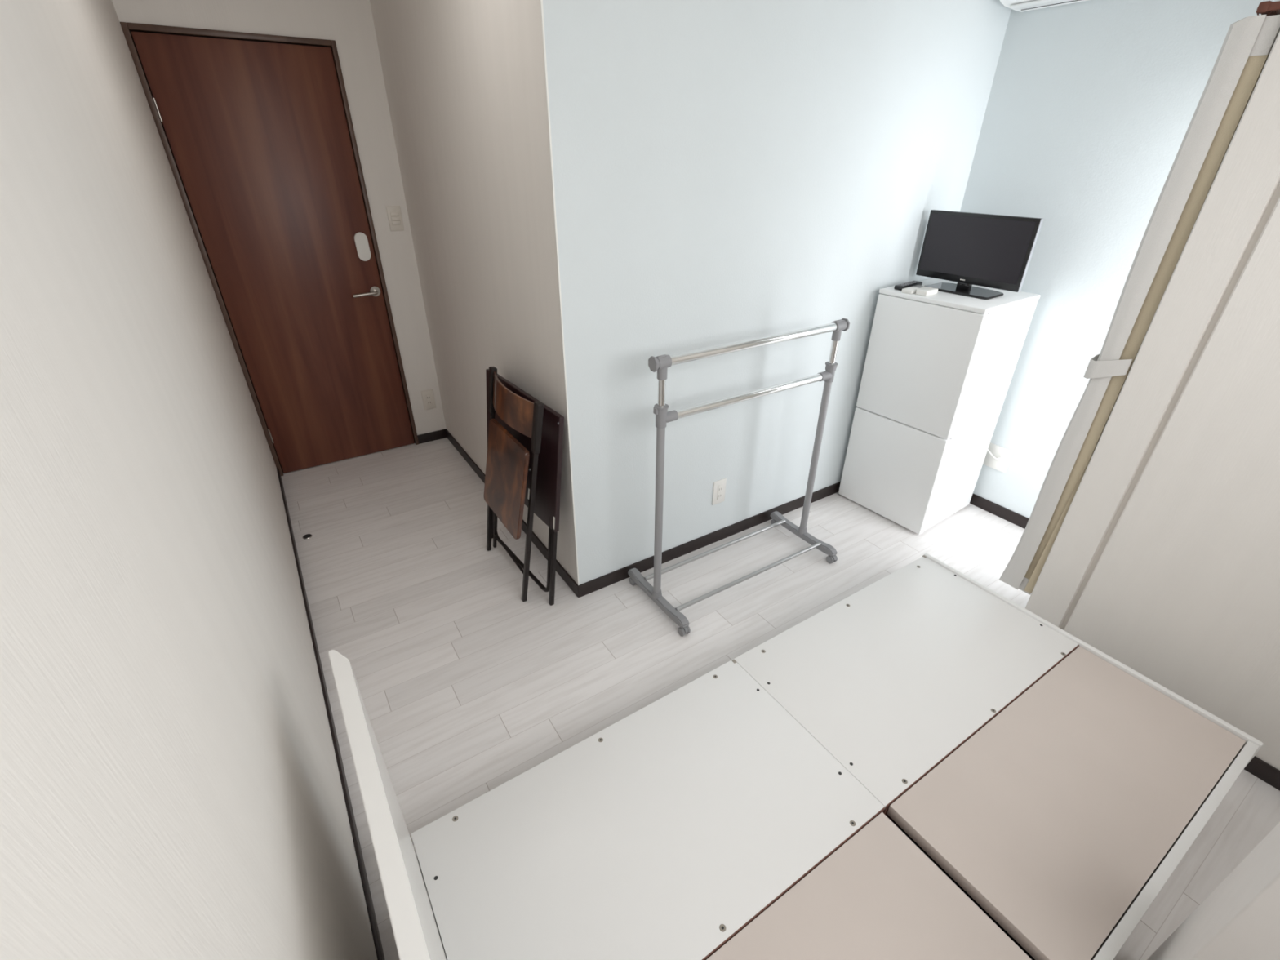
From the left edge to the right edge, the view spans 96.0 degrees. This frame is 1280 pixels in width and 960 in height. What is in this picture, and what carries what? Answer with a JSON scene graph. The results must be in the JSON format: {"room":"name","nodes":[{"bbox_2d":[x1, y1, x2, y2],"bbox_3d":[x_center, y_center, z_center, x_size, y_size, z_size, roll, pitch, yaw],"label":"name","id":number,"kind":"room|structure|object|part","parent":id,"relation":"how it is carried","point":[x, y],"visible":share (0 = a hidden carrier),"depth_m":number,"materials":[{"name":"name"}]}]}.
{"room":"bedroom","nodes":[
{"label":"bedroom","id":0,"kind":"room"},
{"bbox_2d":[0,0,377,959],"bbox_3d":[-0.958,-0.193,1.136,0.100,2.400,4.314,-18,34,-28],"label":"wall","id":1,"kind":"structure","parent":0,"point":[171,786],"depth_m":0.61,"materials":[{"name":"white paint"}]},
{"bbox_2d":[276,467,385,959],"bbox_3d":[-0.912,0.814,1.735,0.008,0.058,4.094,-18,34,-28],"label":"baseboard","id":2,"kind":"structure","parent":1,"relation":"attached to","point":[379,949],"depth_m":1.67,"materials":[{"name":"wood"}]},
{"bbox_2d":[111,0,446,435],"bbox_3d":[-1.617,-1.227,2.944,1.053,2.400,0.100,-18,34,-28],"label":"wall","id":3,"kind":"structure","parent":0,"point":[349,23],"depth_m":2.77,"materials":[{"name":"white paint"}]},
{"bbox_2d":[120,22,418,475],"bbox_3d":[-1.728,-1.022,2.957,0.770,2.030,0.092,-18,34,-28],"label":"trim","id":4,"kind":"structure","parent":3,"relation":"attached to","point":[126,27],"depth_m":2.64,"materials":[{"name":"brown wood"}]},
{"bbox_2d":[130,31,414,473],"bbox_3d":[-1.707,-0.995,2.931,0.728,1.998,0.094,-18,34,-28],"label":"door","id":5,"kind":"structure","parent":3,"relation":"in","point":[257,133],"depth_m":2.81,"materials":[{"name":"brown wood"}]},
{"bbox_3d":[-1.469,-0.996,3.080,0.128,0.021,0.054,-18,34,-28],"label":"lever","id":6,"kind":"part","parent":5,"relation":"part of","materials":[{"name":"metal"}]},
{"bbox_2d":[386,205,404,231],"bbox_3d":[-1.287,-1.375,3.029,0.070,0.120,0.012,-18,34,-28],"label":"light switch","id":7,"kind":"object","parent":3,"relation":"attached to","point":[393,212],"visible":1,"depth_m":3.02,"materials":[{"name":"beige plastic"}]},
{"bbox_2d":[421,389,435,409],"bbox_3d":[-1.295,-0.491,3.530,0.070,0.120,0.011,-18,34,-28],"label":"wall socket","id":8,"kind":"object","parent":3,"relation":"attached to","point":[428,397],"visible":1,"depth_m":3.53,"materials":[{"name":"beige plastic"}]},
{"bbox_2d":[417,428,446,444],"bbox_3d":[-1.311,-0.276,3.643,0.183,0.058,0.008,-18,34,-28],"label":"baseboard","id":9,"kind":"structure","parent":3,"relation":"attached to","point":[439,434],"depth_m":3.64,"materials":[{"name":"black wood"}]},
{"bbox_2d":[369,0,577,584],"bbox_3d":[-0.698,-0.954,2.472,0.100,2.400,1.814,-18,34,-28],"label":"wall","id":10,"kind":"structure","parent":0,"point":[464,80],"depth_m":2.16,"materials":[{"name":"white paint"}]},
{"bbox_2d":[445,429,577,595],"bbox_3d":[-0.745,0.080,3.023,0.008,0.058,1.807,-18,34,-28],"label":"baseboard","id":11,"kind":"structure","parent":10,"relation":"attached to","point":[536,541],"depth_m":2.67,"materials":[{"name":"black wood"}]},
{"bbox_2d":[542,0,1011,584],"bbox_3d":[0.637,-0.872,2.337,2.172,2.400,0.100,-18,34,-28],"label":"wall","id":12,"kind":"structure","parent":0,"point":[726,171],"depth_m":2.09,"materials":[{"name":"white paint"}]},
{"bbox_2d":[540,0,579,585],"bbox_3d":[-0.247,-0.587,1.774,0.005,2.342,0.005,-18,34,-28],"label":"trim","id":13,"kind":"structure","parent":12,"relation":"attached to","point":[541,1],"depth_m":1.73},
{"bbox_2d":[577,481,840,597],"bbox_3d":[0.614,0.183,2.851,2.072,0.058,0.008,-18,34,-28],"label":"baseboard","id":14,"kind":"structure","parent":12,"relation":"attached to","point":[584,588],"depth_m":2.66,"materials":[{"name":"black wood"}]},
{"bbox_2d":[711,478,726,505],"bbox_3d":[0.356,0.053,2.582,0.070,0.120,0.011,-18,34,-28],"label":"wall socket","id":15,"kind":"object","parent":12,"relation":"attached to","point":[719,486],"visible":1,"depth_m":2.58,"materials":[{"name":"white plastic"}]},
{"bbox_2d":[280,437,1279,959],"bbox_3d":[0.282,0.424,2.585,3.225,0.100,4.564,-18,34,-28],"label":"floor","id":16,"kind":"structure","parent":0,"point":[467,686],"depth_m":2.26,"materials":[{"name":"white wood"}]},
{"bbox_2d":[302,533,311,538],"bbox_3d":[-1.584,0.268,2.742,0.042,0.004,0.042,-18,34,-28],"label":"stopper","id":17,"kind":"object","parent":16,"relation":"on","point":[307,535],"visible":1,"depth_m":2.74,"materials":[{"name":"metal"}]},
{"bbox_2d":[484,366,543,601],"bbox_3d":[-0.513,0.035,2.273,0.124,0.879,0.535,-18,34,-28],"label":"folding chair","id":18,"kind":"object","parent":16,"relation":"on","point":[507,467],"visible":1,"depth_m":2.14,"materials":[{"name":"dark brown wood"},{"name":"black metal"}]},
{"bbox_3d":[-0.632,-0.057,2.432,0.024,0.889,0.034,-11,37,-32],"label":"leg","id":19,"kind":"part","parent":18,"relation":"part of","materials":[{"name":"black metal"}]},
{"bbox_3d":[-0.622,0.081,2.493,0.013,0.531,0.016,-11,37,-32],"label":"leg","id":20,"kind":"part","parent":18,"relation":"part of","materials":[{"name":"black metal"}]},
{"bbox_3d":[-0.520,-0.007,2.211,0.034,0.415,0.362,-11,37,-32],"label":"seat","id":21,"kind":"part","parent":18,"relation":"part of","materials":[{"name":"brown wood"}]},
{"bbox_3d":[-0.472,-0.275,2.083,0.042,0.171,0.392,-11,37,-32],"label":"backrest","id":22,"kind":"part","parent":18,"relation":"part of","materials":[{"name":"brown wood"}]},
{"bbox_3d":[-0.402,0.121,2.124,0.024,0.891,0.034,-11,37,-32],"label":"leg","id":23,"kind":"part","parent":18,"relation":"part of","materials":[{"name":"black metal"}]},
{"bbox_2d":[485,368,564,605],"bbox_3d":[-0.487,0.027,2.350,0.111,0.823,0.601,-21,36,-32],"label":"folding table","id":24,"kind":"object","parent":16,"relation":"on","point":[548,477],"visible":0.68,"depth_m":2.16,"materials":[{"name":"brown wood"}]},
{"bbox_3d":[-0.685,0.109,2.641,0.017,0.370,0.017,-14,33,-36],"label":"leg","id":25,"kind":"part","parent":24,"relation":"part of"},
{"bbox_3d":[-0.505,0.203,2.433,0.017,0.373,0.512,-14,33,-36],"label":"folding leg frame","id":26,"kind":"part","parent":24,"relation":"part of","materials":[{"name":"black metal"}]},
{"bbox_3d":[-0.341,0.341,2.259,0.017,0.370,0.017,-14,33,-36],"label":"leg","id":27,"kind":"part","parent":24,"relation":"part of","materials":[{"name":"black metal"}]},
{"bbox_2d":[627,318,849,636],"bbox_3d":[0.417,-0.050,2.267,0.901,1.041,0.400,-18,34,-28],"label":"clothes rack","id":28,"kind":"object","parent":16,"relation":"on","point":[660,363],"visible":1,"depth_m":2.19,"materials":[{"name":"grey metal"}]},
{"bbox_3d":[0.046,-0.366,1.814,0.018,0.047,0.047,-18,34,-28],"label":"turn knob","id":29,"kind":"part","parent":28,"relation":"part of","materials":[{"name":"grey plastic"}]},
{"bbox_2d":[651,589,662,599],"bbox_3d":[0.068,0.452,2.299,0.042,0.035,0.042,-18,34,-28],"label":"socket","id":30,"kind":"object","parent":28,"relation":"attached to","point":[655,593],"depth_m":2.28,"materials":[{"name":"grey plastic"}]},
{"bbox_3d":[0.416,-0.314,2.119,0.763,0.030,0.030,-18,34,-28],"label":"rail","id":31,"kind":"part","parent":28,"relation":"part of","materials":[{"name":"silver metal"}]},
{"bbox_3d":[0.417,-0.483,2.022,0.803,0.032,0.032,-18,34,-28],"label":"rail","id":32,"kind":"part","parent":28,"relation":"part of","materials":[{"name":"silver metal"}]},
{"bbox_2d":[797,525,806,534],"bbox_3d":[0.759,0.233,2.688,0.042,0.035,0.042,-18,34,-28],"label":"socket","id":33,"kind":"object","parent":28,"relation":"attached to","point":[802,530],"depth_m":2.67,"materials":[{"name":"grey plastic"}]},
{"bbox_3d":[0.788,-0.601,2.231,0.018,0.047,0.047,-18,34,-28],"label":"turn knob","id":34,"kind":"part","parent":28,"relation":"part of","materials":[{"name":"grey plastic"}]},
{"bbox_2d":[328,553,1263,959],"bbox_3d":[0.566,0.615,1.324,2.002,0.822,1.048,-18,34,-28],"label":"frame","id":35,"kind":"object","parent":16,"relation":"on","point":[923,765],"visible":1,"depth_m":1.37,"materials":[{"name":"white wood"}]},
{"bbox_3d":[-0.263,0.878,0.857,0.028,0.822,1.048,-18,34,-28],"label":"headboard","id":36,"kind":"part","parent":35,"relation":"part of","materials":[{"name":"white wood"}]},
{"bbox_3d":[0.030,0.809,1.363,0.976,0.018,0.552,-18,34,-28],"label":"deck panel","id":37,"kind":"part","parent":35,"relation":"part of","materials":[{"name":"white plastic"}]},
{"bbox_3d":[0.288,1.023,1.013,0.959,0.036,0.408,-18,34,-28],"label":"lid","id":38,"kind":"part","parent":35,"relation":"part of","materials":[{"name":"beige wood"}]},
{"bbox_3d":[0.850,0.549,1.824,0.974,0.018,0.552,-18,34,-28],"label":"deck panel","id":39,"kind":"part","parent":35,"relation":"part of","materials":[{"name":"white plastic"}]},
{"bbox_3d":[0.568,0.955,1.523,1.932,0.010,0.903,-18,34,-28],"label":"board","id":40,"kind":"part","parent":35,"relation":"part of","materials":[{"name":"beige wood"}]},
{"bbox_3d":[1.117,0.760,1.479,0.958,0.036,0.408,-18,34,-28],"label":"lid","id":41,"kind":"part","parent":35,"relation":"part of","materials":[{"name":"beige wood"}]},
{"bbox_3d":[0.821,1.064,1.135,1.952,0.231,0.022,-18,34,-28],"label":"rail","id":42,"kind":"part","parent":35,"relation":"part of","materials":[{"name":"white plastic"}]},
{"bbox_2d":[838,278,1039,534],"bbox_3d":[1.385,-0.354,2.773,0.464,1.074,0.471,-20,35,-31],"label":"fridge","id":43,"kind":"object","parent":16,"relation":"on","point":[939,368],"visible":0.99,"depth_m":2.58,"materials":[{"name":"white metal"}]},
{"bbox_3d":[1.213,-0.053,2.802,0.040,0.496,0.471,-20,35,-31],"label":"door","id":44,"kind":"part","parent":43,"relation":"part of","materials":[{"name":"white metal"}]},
{"bbox_2d":[893,280,922,290],"bbox_3d":[1.199,-0.869,2.572,0.176,0.020,0.044,-23,37,-35],"label":"remote control","id":45,"kind":"object","parent":43,"relation":"on","point":[912,283],"visible":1,"depth_m":2.55,"materials":[{"name":"black plastic"}]},
{"bbox_2d":[901,284,927,293],"bbox_3d":[1.192,-0.828,2.501,0.130,0.018,0.048,-21,36,-33],"label":"remote control","id":46,"kind":"object","parent":43,"relation":"on","point":[911,290],"visible":0.88,"depth_m":2.48,"materials":[{"name":"white plastic"}]},
{"bbox_3d":[1.215,-0.506,2.543,0.040,0.538,0.471,-20,35,-31],"label":"door","id":47,"kind":"part","parent":43,"relation":"part of","materials":[{"name":"white metal"}]},
{"bbox_2d":[915,286,937,296],"bbox_3d":[1.222,-0.803,2.453,0.089,0.022,0.051,-19,35,-31],"label":"power adapter","id":48,"kind":"object","parent":43,"relation":"on","point":[925,291],"visible":1,"depth_m":2.44,"materials":[{"name":"white plastic"}]},
{"bbox_3d":[1.387,-0.812,2.512,0.464,0.020,0.471,-20,35,-31],"label":"panel","id":49,"kind":"part","parent":43,"relation":"part of","materials":[{"name":"white plastic"}]},
{"bbox_2d":[915,209,1044,299],"bbox_3d":[1.411,-0.957,2.435,0.180,0.308,0.454,-19,35,-30],"label":"television","id":50,"kind":"object","parent":43,"relation":"on","point":[968,249],"visible":0.97,"depth_m":2.40,"materials":[{"name":"black plastic"}]},
{"bbox_3d":[1.532,-0.878,2.261,0.018,0.270,0.003,-19,35,-30],"label":"edge trim","id":51,"kind":"part","parent":50,"relation":"part of","materials":[{"name":"black plastic"}]},
{"bbox_2d":[1146,822,1279,959],"bbox_3d":[1.106,0.781,0.856,0.330,1.000,0.362,-18,34,-28],"label":"storage cabinet","id":52,"kind":"object","parent":16,"relation":"on","point":[1239,919],"visible":1,"depth_m":0.89,"materials":[{"name":"white wood"}]},
{"bbox_2d":[960,0,1279,518],"bbox_3d":[1.800,-0.922,2.434,0.100,2.400,1.180,-18,34,-28],"label":"wall","id":53,"kind":"structure","parent":0,"point":[1091,105],"depth_m":2.29,"materials":[{"name":"white paint"}]},
{"bbox_2d":[987,448,1002,460],"bbox_3d":[1.686,-0.067,2.951,0.041,0.282,0.261,-18,34,-28],"label":"cable","id":54,"kind":"object","parent":53,"relation":"attached to","point":[990,453],"visible":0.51,"depth_m":2.81,"materials":[{"name":"white plastic"}]},
{"bbox_2d":[982,442,1013,473],"bbox_3d":[1.763,-0.109,2.841,0.011,0.120,0.118,-18,34,-28],"label":"wall socket","id":55,"kind":"object","parent":53,"relation":"attached to","point":[997,451],"visible":0.87,"depth_m":2.83,"materials":[{"name":"white plastic"}]},
{"bbox_2d":[997,454,1005,462],"bbox_3d":[1.772,-0.105,2.823,0.007,0.038,0.038,-18,34,-28],"label":"socket","id":56,"kind":"object","parent":55,"relation":"attached to","point":[1003,456],"depth_m":2.82,"materials":[{"name":"white plastic"}]},
{"bbox_2d":[969,493,1029,528],"bbox_3d":[1.778,0.130,2.952,0.008,0.058,1.080,-18,34,-28],"label":"baseboard","id":57,"kind":"structure","parent":53,"relation":"attached to","point":[1014,517],"depth_m":2.90,"materials":[{"name":"black wood"}]},
{"bbox_2d":[1000,0,1088,12],"bbox_3d":[1.640,-1.788,1.883,0.227,0.281,0.805,-18,34,-28],"label":"air conditioner","id":58,"kind":"object","parent":53,"relation":"attached to","point":[1020,6],"visible":1,"depth_m":2.18,"materials":[{"name":"white plastic"}]},
{"bbox_2d":[1025,31,1279,791],"bbox_3d":[1.827,-0.222,1.208,0.128,2.400,1.220,-18,34,-28],"label":"wall","id":59,"kind":"structure","parent":0,"point":[1163,559],"depth_m":1.64,"materials":[{"name":"white paint"}]},
{"bbox_3d":[1.883,-0.571,1.818,0.730,2.400,0.100,-18,34,-28],"label":"wall window","id":60,"kind":"structure","parent":0,"visible":0},
{"bbox_2d":[1256,0,1279,16],"bbox_3d":[1.750,-1.176,1.487,0.736,0.029,0.065,-18,34,-28],"label":"curtain rod","id":61,"kind":"object","parent":60,"relation":"attached to","point":[1268,7],"visible":0.7,"depth_m":1.32,"materials":[{"name":"brown wood"}]},
{"bbox_2d":[999,14,1279,595],"bbox_3d":[1.523,-0.366,1.825,0.245,1.721,0.118,-18,34,-28],"label":"curtain","id":62,"kind":"object","parent":61,"relation":"hanging from","point":[1247,45],"visible":0.8,"depth_m":1.60,"materials":[{"name":"white fabric"}]},
{"bbox_2d":[1083,354,1132,378],"bbox_3d":[1.528,-0.376,1.820,0.265,0.088,0.114,-18,34,-28],"label":"tieback","id":63,"kind":"object","parent":62,"relation":"attached to","point":[1095,369],"visible":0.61,"depth_m":1.75,"materials":[{"name":"white fabric"}]},
{"bbox_3d":[1.742,-1.186,1.500,0.728,0.021,0.021,-18,34,-28],"label":"rod","id":64,"kind":"part","parent":61,"relation":"part of","materials":[{"name":"brown wood"}]}
]}

